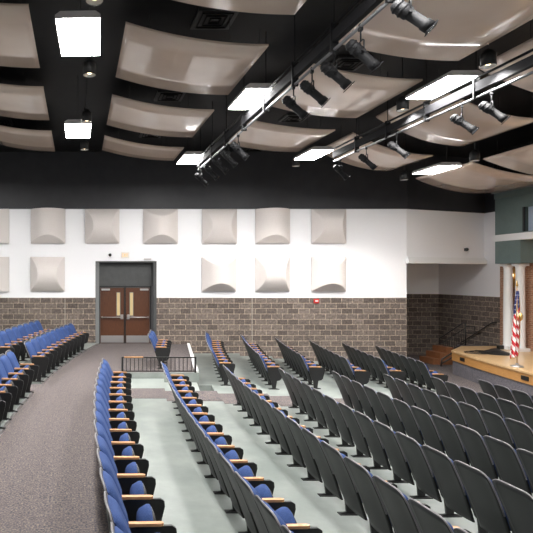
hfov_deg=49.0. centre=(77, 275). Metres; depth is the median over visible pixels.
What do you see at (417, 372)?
seat
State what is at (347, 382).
seat
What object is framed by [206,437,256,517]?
seat
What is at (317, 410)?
seat
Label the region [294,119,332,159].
ceiling light
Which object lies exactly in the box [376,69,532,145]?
cloud
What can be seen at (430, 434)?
seat
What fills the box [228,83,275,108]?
ceiling light
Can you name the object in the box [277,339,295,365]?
seat
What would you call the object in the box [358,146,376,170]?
spotlight
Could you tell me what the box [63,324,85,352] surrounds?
seat
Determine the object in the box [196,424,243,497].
seat
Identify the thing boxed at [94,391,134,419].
seat
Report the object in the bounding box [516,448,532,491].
seat
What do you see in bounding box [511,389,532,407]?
seat
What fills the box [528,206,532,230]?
window
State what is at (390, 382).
seat
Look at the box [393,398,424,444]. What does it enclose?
seat
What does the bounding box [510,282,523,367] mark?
flag
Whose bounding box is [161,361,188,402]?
seat
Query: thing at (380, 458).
seat
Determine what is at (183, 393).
seat
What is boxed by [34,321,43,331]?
cushion
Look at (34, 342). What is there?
cushion
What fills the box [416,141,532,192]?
cloud
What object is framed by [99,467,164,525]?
seat
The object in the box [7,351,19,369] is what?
cushion
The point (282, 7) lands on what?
cloud
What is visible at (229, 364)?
seat
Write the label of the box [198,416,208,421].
seat cushion
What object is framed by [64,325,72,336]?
cushion
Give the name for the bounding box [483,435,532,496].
seat
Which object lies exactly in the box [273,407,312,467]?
seat
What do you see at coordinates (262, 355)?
seat
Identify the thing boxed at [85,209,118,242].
acoustic panel
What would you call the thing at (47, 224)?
acoustic panel
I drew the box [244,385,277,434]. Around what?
seat
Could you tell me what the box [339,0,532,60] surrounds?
cloud
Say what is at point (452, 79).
ceiling light
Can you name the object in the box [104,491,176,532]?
seat
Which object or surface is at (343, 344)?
seat
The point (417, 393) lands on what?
seat
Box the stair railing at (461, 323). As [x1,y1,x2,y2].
[439,323,474,348]
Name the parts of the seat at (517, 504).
edge trim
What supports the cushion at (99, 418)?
on the seat at (113, 434)
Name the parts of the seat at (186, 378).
panel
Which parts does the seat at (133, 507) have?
edge trim, armrest, panel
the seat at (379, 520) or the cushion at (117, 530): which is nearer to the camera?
the cushion at (117, 530)
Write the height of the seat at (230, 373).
0.938 m
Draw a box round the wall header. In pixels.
[491,141,532,263]
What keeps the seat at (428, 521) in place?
on the floor at (191, 504)
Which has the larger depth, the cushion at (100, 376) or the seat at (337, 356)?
the seat at (337, 356)
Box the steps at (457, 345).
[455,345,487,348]
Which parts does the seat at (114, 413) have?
armrest, panel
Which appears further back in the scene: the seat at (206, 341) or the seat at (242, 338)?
the seat at (242, 338)
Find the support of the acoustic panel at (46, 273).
attached to the wall at (371, 312)
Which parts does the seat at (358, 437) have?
edge trim, leg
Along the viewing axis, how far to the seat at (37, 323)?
17.18 m
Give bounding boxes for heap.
[464,348,509,355]
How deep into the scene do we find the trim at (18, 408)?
11.38 m
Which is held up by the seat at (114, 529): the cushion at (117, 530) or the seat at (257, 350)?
the cushion at (117, 530)
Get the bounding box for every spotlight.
[195,166,209,187]
[204,158,219,180]
[212,150,229,174]
[221,142,238,167]
[230,133,249,160]
[282,87,310,120]
[299,67,329,107]
[320,47,354,92]
[333,159,349,180]
[345,23,383,73]
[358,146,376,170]
[387,133,409,158]
[390,0,437,36]
[450,102,478,134]
[478,89,510,124]
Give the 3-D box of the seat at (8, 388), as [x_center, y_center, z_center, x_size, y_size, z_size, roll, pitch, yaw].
[-1.389,2.051,9.059,0.642,0.938,0.580,0,0,4]
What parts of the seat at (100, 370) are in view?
panel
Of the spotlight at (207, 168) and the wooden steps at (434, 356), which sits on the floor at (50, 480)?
the wooden steps at (434, 356)
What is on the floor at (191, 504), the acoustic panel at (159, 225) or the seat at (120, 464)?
the seat at (120, 464)
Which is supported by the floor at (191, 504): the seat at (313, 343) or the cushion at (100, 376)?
the seat at (313, 343)
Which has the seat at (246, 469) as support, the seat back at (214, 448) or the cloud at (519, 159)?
the seat back at (214, 448)
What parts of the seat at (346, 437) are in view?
edge trim, leg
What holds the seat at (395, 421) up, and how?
on the floor at (191, 504)
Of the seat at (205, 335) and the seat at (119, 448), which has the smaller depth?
the seat at (119, 448)
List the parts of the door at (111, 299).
kick plate, lite frame, pane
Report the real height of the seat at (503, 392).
0.938 m
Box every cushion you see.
[0,331,10,345]
[0,355,13,375]
[0,361,7,380]
[5,329,15,342]
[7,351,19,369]
[12,327,21,340]
[18,325,27,338]
[23,324,32,335]
[25,341,36,358]
[29,322,38,333]
[31,339,41,353]
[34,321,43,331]
[36,336,45,350]
[41,334,50,348]
[46,332,55,345]
[51,330,59,342]
[55,328,63,340]
[60,327,68,338]
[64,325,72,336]
[69,324,76,334]
[95,401,111,430]
[95,411,112,444]
[96,385,109,411]
[96,393,110,419]
[96,422,114,458]
[97,379,110,402]
[97,435,117,475]
[98,373,110,395]
[100,368,111,388]
[101,364,112,382]
[103,359,113,377]
[103,471,128,525]
[108,495,130,532]
[115,526,123,532]
[116,403,122,408]
[116,412,123,417]
[117,422,125,428]
[119,433,128,440]
[121,446,131,455]
[125,462,136,472]
[130,481,143,494]
[136,504,152,520]
[149,334,156,351]
[191,415,201,426]
[193,407,201,411]
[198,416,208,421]
[199,426,212,440]
[206,425,216,432]
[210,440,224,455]
[211,349,219,368]
[214,437,226,444]
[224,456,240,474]
[225,450,238,459]
[238,465,253,476]
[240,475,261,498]
[255,484,271,497]
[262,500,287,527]
[275,507,295,523]
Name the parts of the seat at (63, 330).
panel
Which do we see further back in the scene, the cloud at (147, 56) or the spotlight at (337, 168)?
the spotlight at (337, 168)
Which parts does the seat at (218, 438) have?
leg, armrest, panel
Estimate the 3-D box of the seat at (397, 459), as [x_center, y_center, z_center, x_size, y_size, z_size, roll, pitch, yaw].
[4.603,2.551,7.519,0.642,0.938,0.580,0,0,1]
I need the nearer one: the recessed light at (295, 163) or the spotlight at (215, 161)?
the spotlight at (215, 161)
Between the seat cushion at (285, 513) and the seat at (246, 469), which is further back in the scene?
the seat at (246, 469)
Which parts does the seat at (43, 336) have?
panel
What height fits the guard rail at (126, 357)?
0.448 m
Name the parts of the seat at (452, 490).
edge trim, leg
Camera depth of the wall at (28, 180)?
19.96 m
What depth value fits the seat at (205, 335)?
17.84 m
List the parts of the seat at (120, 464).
armrest, panel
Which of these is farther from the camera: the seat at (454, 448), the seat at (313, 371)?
the seat at (313, 371)
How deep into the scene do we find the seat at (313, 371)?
14.67 m
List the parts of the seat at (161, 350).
panel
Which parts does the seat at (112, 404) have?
armrest, panel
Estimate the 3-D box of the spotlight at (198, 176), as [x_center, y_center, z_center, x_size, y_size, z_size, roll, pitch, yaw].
[3.633,-2.898,15.500,0.434,0.615,0.224,0,0,0]
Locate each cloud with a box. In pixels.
[0,0,39,67]
[0,72,49,119]
[0,120,54,150]
[102,135,183,160]
[107,93,213,137]
[116,15,268,94]
[174,0,305,14]
[229,114,334,151]
[269,47,422,117]
[325,125,432,170]
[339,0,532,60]
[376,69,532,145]
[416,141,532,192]
[478,20,532,91]
[483,144,532,174]
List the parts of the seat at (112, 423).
armrest, panel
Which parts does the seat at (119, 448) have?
armrest, panel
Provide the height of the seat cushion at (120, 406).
0.390 m
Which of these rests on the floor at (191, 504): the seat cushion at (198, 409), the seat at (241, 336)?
the seat at (241, 336)
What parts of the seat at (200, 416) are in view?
armrest, panel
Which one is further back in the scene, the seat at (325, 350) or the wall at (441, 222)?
the wall at (441, 222)
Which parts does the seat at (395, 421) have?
edge trim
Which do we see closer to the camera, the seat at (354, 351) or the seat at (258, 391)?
the seat at (258, 391)
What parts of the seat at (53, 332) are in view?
panel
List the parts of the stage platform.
floor box plate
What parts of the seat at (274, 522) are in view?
edge trim, armrest, panel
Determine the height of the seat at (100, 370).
0.938 m
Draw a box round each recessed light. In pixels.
[292,158,299,166]
[400,133,407,180]
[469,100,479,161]
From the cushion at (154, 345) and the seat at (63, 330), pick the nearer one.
the cushion at (154, 345)
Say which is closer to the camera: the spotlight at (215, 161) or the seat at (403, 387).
the seat at (403, 387)
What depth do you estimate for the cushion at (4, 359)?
10.59 m
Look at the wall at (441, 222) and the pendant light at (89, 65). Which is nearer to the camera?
the pendant light at (89, 65)
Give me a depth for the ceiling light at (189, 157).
15.72 m
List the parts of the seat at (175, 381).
panel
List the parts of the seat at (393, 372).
panel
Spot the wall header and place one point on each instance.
(512, 238)
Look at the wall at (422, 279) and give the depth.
24.10 m
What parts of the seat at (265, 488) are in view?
edge trim, armrest, panel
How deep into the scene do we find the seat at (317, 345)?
17.63 m
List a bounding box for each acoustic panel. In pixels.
[0,209,8,242]
[0,257,8,290]
[30,257,64,290]
[31,208,64,242]
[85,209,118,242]
[143,209,177,242]
[202,209,236,242]
[202,257,235,290]
[255,208,289,242]
[255,257,289,290]
[311,209,345,242]
[311,257,345,290]
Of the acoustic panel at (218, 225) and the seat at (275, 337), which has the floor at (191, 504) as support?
the seat at (275, 337)
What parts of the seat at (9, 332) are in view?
leg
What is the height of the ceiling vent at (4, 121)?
0.070 m
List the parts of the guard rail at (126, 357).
post, rail, rail, post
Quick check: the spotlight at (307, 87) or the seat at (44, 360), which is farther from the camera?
the seat at (44, 360)
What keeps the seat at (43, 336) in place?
on the floor at (86, 345)
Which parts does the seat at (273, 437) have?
leg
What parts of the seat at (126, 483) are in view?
edge trim, armrest, panel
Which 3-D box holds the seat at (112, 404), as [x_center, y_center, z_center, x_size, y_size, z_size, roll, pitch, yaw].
[0.590,2.251,8.663,0.642,0.938,0.580,0,0,3]
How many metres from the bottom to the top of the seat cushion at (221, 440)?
0.390 m
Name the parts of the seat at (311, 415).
leg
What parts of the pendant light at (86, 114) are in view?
stem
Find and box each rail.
[121,356,195,372]
[440,353,451,365]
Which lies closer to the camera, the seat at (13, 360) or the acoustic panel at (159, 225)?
the seat at (13, 360)
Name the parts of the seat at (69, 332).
panel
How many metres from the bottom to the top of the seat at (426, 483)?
0.938 m
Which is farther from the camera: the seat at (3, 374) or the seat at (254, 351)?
the seat at (254, 351)
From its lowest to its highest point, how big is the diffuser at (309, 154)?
0.012 m
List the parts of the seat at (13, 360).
panel, leg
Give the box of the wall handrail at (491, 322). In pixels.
[460,322,496,342]
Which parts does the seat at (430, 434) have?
edge trim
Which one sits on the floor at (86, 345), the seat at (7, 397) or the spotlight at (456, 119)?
the seat at (7, 397)
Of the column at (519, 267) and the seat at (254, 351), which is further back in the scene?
the column at (519, 267)
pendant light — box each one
[80,107,88,150]
[82,77,91,123]
[83,7,95,77]
[85,0,103,5]
[396,57,408,111]
[480,44,496,68]
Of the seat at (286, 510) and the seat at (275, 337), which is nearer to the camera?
the seat at (286, 510)
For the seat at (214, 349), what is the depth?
16.79 m
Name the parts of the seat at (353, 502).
edge trim, leg, panel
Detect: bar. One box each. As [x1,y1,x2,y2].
[197,0,395,169]
[333,48,532,161]
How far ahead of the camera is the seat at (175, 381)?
11.23 m
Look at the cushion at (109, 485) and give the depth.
4.72 m
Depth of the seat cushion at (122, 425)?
7.46 m
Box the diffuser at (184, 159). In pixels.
[177,155,202,163]
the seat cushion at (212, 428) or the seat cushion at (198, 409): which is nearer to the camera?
the seat cushion at (212, 428)
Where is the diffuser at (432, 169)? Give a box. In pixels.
[414,166,459,173]
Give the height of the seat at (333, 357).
0.938 m
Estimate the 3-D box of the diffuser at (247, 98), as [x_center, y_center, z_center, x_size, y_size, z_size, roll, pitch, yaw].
[3.450,-3.494,10.500,0.590,0.012,1.190,0,0,0]
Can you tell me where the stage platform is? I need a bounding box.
[451,346,532,395]
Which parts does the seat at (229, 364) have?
leg, panel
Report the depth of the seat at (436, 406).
10.54 m
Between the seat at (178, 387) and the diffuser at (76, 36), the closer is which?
the diffuser at (76, 36)
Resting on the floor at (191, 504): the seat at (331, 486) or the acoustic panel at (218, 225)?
the seat at (331, 486)
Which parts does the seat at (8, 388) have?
leg, panel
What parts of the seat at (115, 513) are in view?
edge trim, armrest, panel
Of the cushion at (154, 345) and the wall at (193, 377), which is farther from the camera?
the cushion at (154, 345)
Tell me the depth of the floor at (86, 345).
14.44 m
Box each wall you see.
[0,152,406,208]
[0,209,406,363]
[407,152,484,263]
[407,264,438,354]
[439,160,532,350]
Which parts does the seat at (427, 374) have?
panel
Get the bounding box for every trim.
[0,343,98,435]
[99,286,151,342]
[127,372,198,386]
[187,343,198,371]
[405,257,486,263]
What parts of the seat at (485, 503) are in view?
leg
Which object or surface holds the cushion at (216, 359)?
on the seat at (229, 364)
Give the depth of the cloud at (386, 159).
15.70 m
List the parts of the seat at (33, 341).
panel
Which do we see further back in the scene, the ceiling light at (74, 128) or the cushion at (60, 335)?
the cushion at (60, 335)
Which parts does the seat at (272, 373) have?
leg, panel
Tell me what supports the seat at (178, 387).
on the floor at (191, 504)
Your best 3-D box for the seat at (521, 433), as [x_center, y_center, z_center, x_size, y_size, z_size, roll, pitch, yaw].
[7.236,2.751,8.405,0.642,0.938,0.580,0,0,1]
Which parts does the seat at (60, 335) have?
panel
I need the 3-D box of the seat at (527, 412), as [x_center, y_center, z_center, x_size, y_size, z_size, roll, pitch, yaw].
[8.521,2.851,9.672,0.642,0.938,0.580,0,0,2]
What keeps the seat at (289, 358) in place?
on the floor at (191, 504)
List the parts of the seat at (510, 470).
edge trim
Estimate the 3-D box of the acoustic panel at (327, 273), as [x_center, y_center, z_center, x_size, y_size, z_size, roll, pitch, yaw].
[9.440,-0.070,19.770,1.294,1.294,0.410,0,0,0]
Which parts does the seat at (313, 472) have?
edge trim, leg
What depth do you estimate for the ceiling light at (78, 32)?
7.59 m
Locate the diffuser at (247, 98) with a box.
[229,89,270,108]
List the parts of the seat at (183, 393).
panel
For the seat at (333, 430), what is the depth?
9.66 m
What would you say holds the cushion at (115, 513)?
on the seat at (115, 513)
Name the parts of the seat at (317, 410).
leg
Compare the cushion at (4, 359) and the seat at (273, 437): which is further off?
the cushion at (4, 359)
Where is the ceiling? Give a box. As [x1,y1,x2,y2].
[0,0,532,158]
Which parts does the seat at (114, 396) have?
armrest, panel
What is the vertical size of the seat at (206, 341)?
0.938 m
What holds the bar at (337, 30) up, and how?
hanging from the ceiling
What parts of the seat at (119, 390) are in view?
armrest, panel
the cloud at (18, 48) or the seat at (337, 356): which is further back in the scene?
the seat at (337, 356)
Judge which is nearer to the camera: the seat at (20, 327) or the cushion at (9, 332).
the cushion at (9, 332)
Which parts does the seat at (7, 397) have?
panel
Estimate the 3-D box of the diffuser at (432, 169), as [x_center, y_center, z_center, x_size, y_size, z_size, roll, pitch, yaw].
[10.400,-3.074,15.400,0.590,0.012,1.190,0,0,0]
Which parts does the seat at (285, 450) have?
leg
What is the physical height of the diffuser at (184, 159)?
0.012 m
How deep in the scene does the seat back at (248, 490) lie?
4.87 m
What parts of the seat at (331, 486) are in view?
edge trim, leg, panel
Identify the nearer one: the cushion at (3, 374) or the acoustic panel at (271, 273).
the cushion at (3, 374)
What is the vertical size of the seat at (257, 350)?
0.938 m
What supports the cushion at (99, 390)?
on the seat at (112, 404)
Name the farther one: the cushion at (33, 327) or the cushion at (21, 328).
the cushion at (33, 327)
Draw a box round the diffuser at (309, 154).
[295,150,332,159]
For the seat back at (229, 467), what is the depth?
5.41 m
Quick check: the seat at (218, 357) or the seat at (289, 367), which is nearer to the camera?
the seat at (218, 357)
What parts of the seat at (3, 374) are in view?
panel, leg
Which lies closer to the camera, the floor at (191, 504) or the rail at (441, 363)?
the floor at (191, 504)
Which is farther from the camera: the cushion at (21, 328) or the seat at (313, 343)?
the seat at (313, 343)
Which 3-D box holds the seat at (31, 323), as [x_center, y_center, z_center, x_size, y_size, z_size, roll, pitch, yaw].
[-1.211,1.901,16.710,0.642,0.938,0.580,0,0,13]
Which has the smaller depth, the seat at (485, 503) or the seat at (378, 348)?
the seat at (485, 503)
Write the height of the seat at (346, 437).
0.938 m
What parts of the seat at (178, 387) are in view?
panel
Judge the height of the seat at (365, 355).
0.938 m
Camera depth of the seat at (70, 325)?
17.96 m
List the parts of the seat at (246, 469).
edge trim, leg, armrest, panel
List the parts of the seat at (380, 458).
edge trim, leg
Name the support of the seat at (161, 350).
on the floor at (50, 480)
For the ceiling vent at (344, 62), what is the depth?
11.50 m
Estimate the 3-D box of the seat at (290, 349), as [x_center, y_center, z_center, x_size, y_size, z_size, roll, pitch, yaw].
[6.735,2.651,16.060,0.642,0.938,0.580,0,0,10]
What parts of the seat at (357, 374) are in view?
panel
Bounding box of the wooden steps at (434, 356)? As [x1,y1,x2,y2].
[419,345,452,364]
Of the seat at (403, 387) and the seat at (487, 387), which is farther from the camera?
the seat at (487, 387)
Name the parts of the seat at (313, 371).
panel, leg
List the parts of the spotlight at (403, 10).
color frame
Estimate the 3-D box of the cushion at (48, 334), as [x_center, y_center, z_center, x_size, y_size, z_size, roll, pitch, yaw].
[-0.760,1.859,15.123,0.242,0.492,0.481,0,0,11]
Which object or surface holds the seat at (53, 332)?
on the floor at (86, 345)
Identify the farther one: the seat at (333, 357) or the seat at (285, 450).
the seat at (333, 357)
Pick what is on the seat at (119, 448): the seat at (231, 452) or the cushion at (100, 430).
the cushion at (100, 430)
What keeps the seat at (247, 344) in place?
on the floor at (191, 504)
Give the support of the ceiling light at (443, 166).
hanging from the ceiling
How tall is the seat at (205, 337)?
0.938 m
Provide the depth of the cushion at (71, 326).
17.71 m
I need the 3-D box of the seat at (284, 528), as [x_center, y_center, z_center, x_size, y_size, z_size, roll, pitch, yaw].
[1.873,2.351,3.885,0.642,0.938,0.580,0,0,-3]
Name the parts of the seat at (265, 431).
leg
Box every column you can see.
[499,264,513,349]
[510,263,529,351]
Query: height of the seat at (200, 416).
0.938 m
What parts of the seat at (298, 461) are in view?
edge trim, leg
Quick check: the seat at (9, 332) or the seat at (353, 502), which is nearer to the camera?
the seat at (353, 502)
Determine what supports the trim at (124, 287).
attached to the wall at (371, 312)
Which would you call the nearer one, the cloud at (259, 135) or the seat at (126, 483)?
the seat at (126, 483)
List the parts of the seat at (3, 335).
panel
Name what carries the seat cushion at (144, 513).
on the seat at (133, 507)
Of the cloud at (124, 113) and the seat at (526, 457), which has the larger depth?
the cloud at (124, 113)
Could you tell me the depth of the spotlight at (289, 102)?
8.80 m
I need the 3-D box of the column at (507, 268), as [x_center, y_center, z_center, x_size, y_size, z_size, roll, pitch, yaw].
[16.020,1.133,19.740,0.400,3.175,0.400,0,0,0]
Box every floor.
[0,343,95,426]
[0,343,482,532]
[106,353,532,532]
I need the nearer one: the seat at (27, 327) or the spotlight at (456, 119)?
the spotlight at (456, 119)
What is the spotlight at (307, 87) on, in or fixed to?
hanging from the bar at (337, 30)
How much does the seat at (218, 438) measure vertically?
0.938 m
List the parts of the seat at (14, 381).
armrest, panel, leg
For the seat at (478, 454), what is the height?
0.938 m
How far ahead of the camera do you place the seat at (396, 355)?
17.07 m
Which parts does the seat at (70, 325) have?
panel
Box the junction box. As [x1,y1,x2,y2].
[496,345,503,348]
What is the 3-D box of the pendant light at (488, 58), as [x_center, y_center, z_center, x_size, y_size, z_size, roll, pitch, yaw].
[6.850,-4.090,8.850,0.230,1.180,0.230,0,0,0]
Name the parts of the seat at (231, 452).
leg, armrest, panel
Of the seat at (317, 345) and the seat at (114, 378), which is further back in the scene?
the seat at (317, 345)
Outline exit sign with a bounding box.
[121,252,128,257]
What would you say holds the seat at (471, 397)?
on the floor at (191, 504)
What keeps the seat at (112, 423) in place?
on the floor at (191, 504)
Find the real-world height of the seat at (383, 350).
0.938 m
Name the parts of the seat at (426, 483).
edge trim, leg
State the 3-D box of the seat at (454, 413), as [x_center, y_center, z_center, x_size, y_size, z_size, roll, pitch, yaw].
[7.293,2.751,10.053,0.642,0.938,0.580,0,0,3]
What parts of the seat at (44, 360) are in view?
leg, panel, leg, panel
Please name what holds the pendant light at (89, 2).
in the ceiling
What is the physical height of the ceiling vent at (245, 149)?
0.070 m
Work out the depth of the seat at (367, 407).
10.91 m
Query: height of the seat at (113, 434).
0.938 m
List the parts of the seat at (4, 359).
panel, leg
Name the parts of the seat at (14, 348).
panel, panel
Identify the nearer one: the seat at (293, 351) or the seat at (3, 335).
the seat at (3, 335)
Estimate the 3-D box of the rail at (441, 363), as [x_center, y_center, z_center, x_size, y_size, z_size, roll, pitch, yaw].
[14.750,3.199,20.974,0.861,0.749,0.062,0,0,-4]
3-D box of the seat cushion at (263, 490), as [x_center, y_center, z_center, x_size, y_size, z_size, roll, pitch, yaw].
[1.903,2.375,5.510,0.124,0.390,0.430,0,0,-1]
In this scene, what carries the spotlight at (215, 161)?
hanging from the bar at (337, 30)
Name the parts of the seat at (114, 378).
panel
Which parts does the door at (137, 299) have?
pane, kick plate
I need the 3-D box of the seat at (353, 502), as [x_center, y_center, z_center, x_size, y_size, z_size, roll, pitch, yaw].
[3.260,2.451,6.252,0.642,0.938,0.580,0,0,0]
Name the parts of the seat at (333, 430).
leg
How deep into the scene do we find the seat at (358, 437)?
8.56 m
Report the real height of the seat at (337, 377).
0.938 m
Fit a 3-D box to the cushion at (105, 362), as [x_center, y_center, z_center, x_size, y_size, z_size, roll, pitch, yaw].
[0.661,2.059,11.394,0.242,0.492,0.481,0,0,7]
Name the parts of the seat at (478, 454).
edge trim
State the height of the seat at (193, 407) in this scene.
0.938 m
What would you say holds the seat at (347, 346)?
on the floor at (191, 504)
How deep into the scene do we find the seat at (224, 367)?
11.68 m
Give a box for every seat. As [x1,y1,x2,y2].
[0,330,24,363]
[0,337,20,357]
[0,353,33,398]
[0,361,28,404]
[0,378,23,411]
[0,384,17,419]
[0,391,11,428]
[0,400,5,421]
[4,328,27,360]
[5,350,38,392]
[10,326,34,357]
[17,324,39,338]
[22,323,40,335]
[24,340,53,381]
[28,321,45,333]
[29,338,57,373]
[33,320,50,331]
[35,335,61,369]
[40,333,65,366]
[45,331,69,362]
[50,329,73,359]
[54,327,77,357]
[59,326,81,354]
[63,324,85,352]
[68,323,88,349]
[93,399,136,430]
[93,408,139,444]
[93,419,143,458]
[94,384,132,411]
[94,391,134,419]
[94,432,148,475]
[95,377,131,402]
[96,448,155,497]
[97,372,131,395]
[98,366,130,388]
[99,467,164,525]
[100,362,130,383]
[102,358,131,377]
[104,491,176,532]
[110,522,123,532]
[148,333,170,368]
[149,331,170,362]
[150,330,171,343]
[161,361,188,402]
[162,365,191,408]
[163,370,194,415]
[166,375,198,423]
[168,381,202,431]
[172,387,207,440]
[176,395,214,451]
[181,403,222,464]
[188,413,231,479]
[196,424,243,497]
[205,332,223,343]
[205,333,223,359]
[205,335,223,362]
[205,337,224,364]
[206,339,225,367]
[206,341,226,370]
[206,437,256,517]
[207,343,228,373]
[208,345,230,377]
[209,348,234,385]
[218,452,273,532]
[222,365,250,405]
[227,369,255,411]
[232,374,261,418]
[234,471,296,532]
[237,379,269,425]
[240,334,258,360]
[241,336,259,362]
[242,338,261,365]
[244,340,263,367]
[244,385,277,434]
[246,342,265,370]
[248,345,268,373]
[250,346,271,377]
[252,391,287,443]
[253,349,274,380]
[254,495,321,532]
[256,352,283,389]
[262,399,299,454]
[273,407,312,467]
[275,337,292,362]
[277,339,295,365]
[278,368,304,407]
[279,341,298,368]
[281,525,292,532]
[282,343,301,370]
[285,345,304,374]
[285,372,312,414]
[286,417,328,482]
[288,348,308,377]
[292,350,313,380]
[293,377,316,420]
[297,353,324,388]
[302,382,328,428]
[302,428,347,499]
[309,340,321,365]
[312,342,325,368]
[312,388,339,436]
[316,344,329,371]
[320,346,332,373]
[321,441,369,519]
[324,348,337,377]
[324,395,354,446]
[329,351,343,375]
[331,371,353,409]
[334,353,355,378]
[338,402,371,457]
[340,356,370,385]
[341,375,364,414]
[342,343,354,364]
[343,456,396,532]
[346,345,359,367]
[351,347,364,369]
[351,380,376,420]
[354,411,390,469]
[356,349,371,377]
[362,351,378,380]
[363,386,390,427]
[368,354,388,383]
[372,475,430,532]
[373,420,414,484]
[375,346,387,364]
[375,357,404,387]
[377,392,405,434]
[381,348,393,367]
[383,374,403,401]
[386,350,399,369]
[393,352,409,380]
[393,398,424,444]
[394,378,416,406]
[395,432,441,501]
[400,355,416,383]
[407,357,425,387]
[408,383,431,414]
[408,498,470,532]
[410,406,445,453]
[416,360,447,394]
[421,445,474,521]
[422,389,448,419]
[431,377,450,397]
[431,414,469,464]
[439,395,467,426]
[444,381,466,402]
[453,460,510,532]
[453,527,467,532]
[455,424,498,479]
[458,402,489,436]
[460,386,483,410]
[477,392,504,418]
[478,379,498,399]
[480,409,515,449]
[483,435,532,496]
[492,479,532,532]
[494,384,517,405]
[497,398,525,423]
[504,418,532,452]
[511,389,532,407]
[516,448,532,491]
[519,405,532,429]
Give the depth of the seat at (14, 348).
13.50 m
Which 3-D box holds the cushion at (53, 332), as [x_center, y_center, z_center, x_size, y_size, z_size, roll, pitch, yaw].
[-0.652,1.859,15.664,0.242,0.492,0.481,0,0,12]
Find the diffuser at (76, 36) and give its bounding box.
[56,18,98,55]
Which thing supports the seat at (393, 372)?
on the floor at (191, 504)
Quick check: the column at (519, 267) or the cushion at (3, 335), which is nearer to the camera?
the cushion at (3, 335)
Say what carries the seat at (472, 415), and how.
on the floor at (191, 504)
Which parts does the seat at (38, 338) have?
panel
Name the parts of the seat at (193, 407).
armrest, panel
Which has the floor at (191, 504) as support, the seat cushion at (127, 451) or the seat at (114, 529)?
the seat at (114, 529)
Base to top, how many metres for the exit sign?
0.220 m
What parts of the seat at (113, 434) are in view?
armrest, panel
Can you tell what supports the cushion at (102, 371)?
on the seat at (100, 370)
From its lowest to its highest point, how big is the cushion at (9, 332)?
0.492 m
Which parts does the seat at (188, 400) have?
armrest, panel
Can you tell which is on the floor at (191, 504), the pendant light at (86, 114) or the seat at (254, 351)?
the seat at (254, 351)
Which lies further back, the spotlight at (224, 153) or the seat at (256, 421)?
the spotlight at (224, 153)
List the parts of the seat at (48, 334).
panel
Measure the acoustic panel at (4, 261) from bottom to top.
1.294 m
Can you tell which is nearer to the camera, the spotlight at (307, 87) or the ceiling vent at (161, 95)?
the spotlight at (307, 87)
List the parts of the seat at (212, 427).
armrest, panel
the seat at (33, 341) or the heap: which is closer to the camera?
the seat at (33, 341)
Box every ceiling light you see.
[55,0,100,55]
[65,119,90,137]
[177,137,204,163]
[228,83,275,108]
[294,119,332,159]
[405,70,481,98]
[412,145,461,173]
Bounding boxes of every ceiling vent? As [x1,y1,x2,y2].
[0,117,13,125]
[139,133,160,137]
[154,90,185,100]
[190,8,238,29]
[244,148,263,150]
[278,113,310,121]
[331,55,372,70]
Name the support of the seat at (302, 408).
on the floor at (191, 504)
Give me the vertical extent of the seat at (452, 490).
0.938 m
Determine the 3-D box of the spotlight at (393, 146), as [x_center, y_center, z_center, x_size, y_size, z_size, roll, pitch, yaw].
[7.127,-2.898,11.781,0.434,0.615,0.224,0,0,34]
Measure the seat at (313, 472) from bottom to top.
0.938 m
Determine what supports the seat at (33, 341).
on the floor at (86, 345)
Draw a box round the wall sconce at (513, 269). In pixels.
[513,269,514,286]
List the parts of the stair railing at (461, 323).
frame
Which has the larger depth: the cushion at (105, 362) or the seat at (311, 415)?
the cushion at (105, 362)
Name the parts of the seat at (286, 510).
edge trim, armrest, panel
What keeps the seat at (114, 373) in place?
on the floor at (191, 504)
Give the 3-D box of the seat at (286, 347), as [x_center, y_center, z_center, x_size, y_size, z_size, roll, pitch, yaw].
[6.838,2.651,16.599,0.642,0.938,0.580,0,0,11]
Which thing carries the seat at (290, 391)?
on the floor at (191, 504)
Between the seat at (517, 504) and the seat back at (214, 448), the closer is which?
the seat at (517, 504)
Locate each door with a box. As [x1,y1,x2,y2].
[100,288,123,342]
[126,288,149,342]
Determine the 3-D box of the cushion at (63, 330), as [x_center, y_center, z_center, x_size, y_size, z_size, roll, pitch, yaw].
[-0.417,1.859,16.740,0.242,0.492,0.481,0,0,13]
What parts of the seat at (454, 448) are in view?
edge trim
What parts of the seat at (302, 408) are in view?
leg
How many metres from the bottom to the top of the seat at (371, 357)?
0.938 m
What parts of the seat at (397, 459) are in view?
edge trim, leg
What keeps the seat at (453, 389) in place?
on the floor at (191, 504)
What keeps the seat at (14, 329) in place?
on the floor at (86, 345)
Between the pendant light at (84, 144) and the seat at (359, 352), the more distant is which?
the seat at (359, 352)
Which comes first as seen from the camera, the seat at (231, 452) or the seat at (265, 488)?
the seat at (265, 488)
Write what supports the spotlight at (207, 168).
hanging from the bar at (337, 30)
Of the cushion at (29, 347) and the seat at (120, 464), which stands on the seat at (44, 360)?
the cushion at (29, 347)
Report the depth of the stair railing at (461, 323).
21.23 m
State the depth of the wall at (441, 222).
20.56 m
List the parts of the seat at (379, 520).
edge trim, leg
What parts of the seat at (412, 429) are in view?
edge trim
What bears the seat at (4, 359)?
on the floor at (86, 345)
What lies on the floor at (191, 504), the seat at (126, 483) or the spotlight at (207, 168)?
the seat at (126, 483)
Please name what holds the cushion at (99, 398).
on the seat at (114, 413)
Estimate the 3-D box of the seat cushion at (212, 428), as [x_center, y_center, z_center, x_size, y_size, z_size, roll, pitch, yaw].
[1.923,2.375,7.705,0.124,0.390,0.430,0,0,2]
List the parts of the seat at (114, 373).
panel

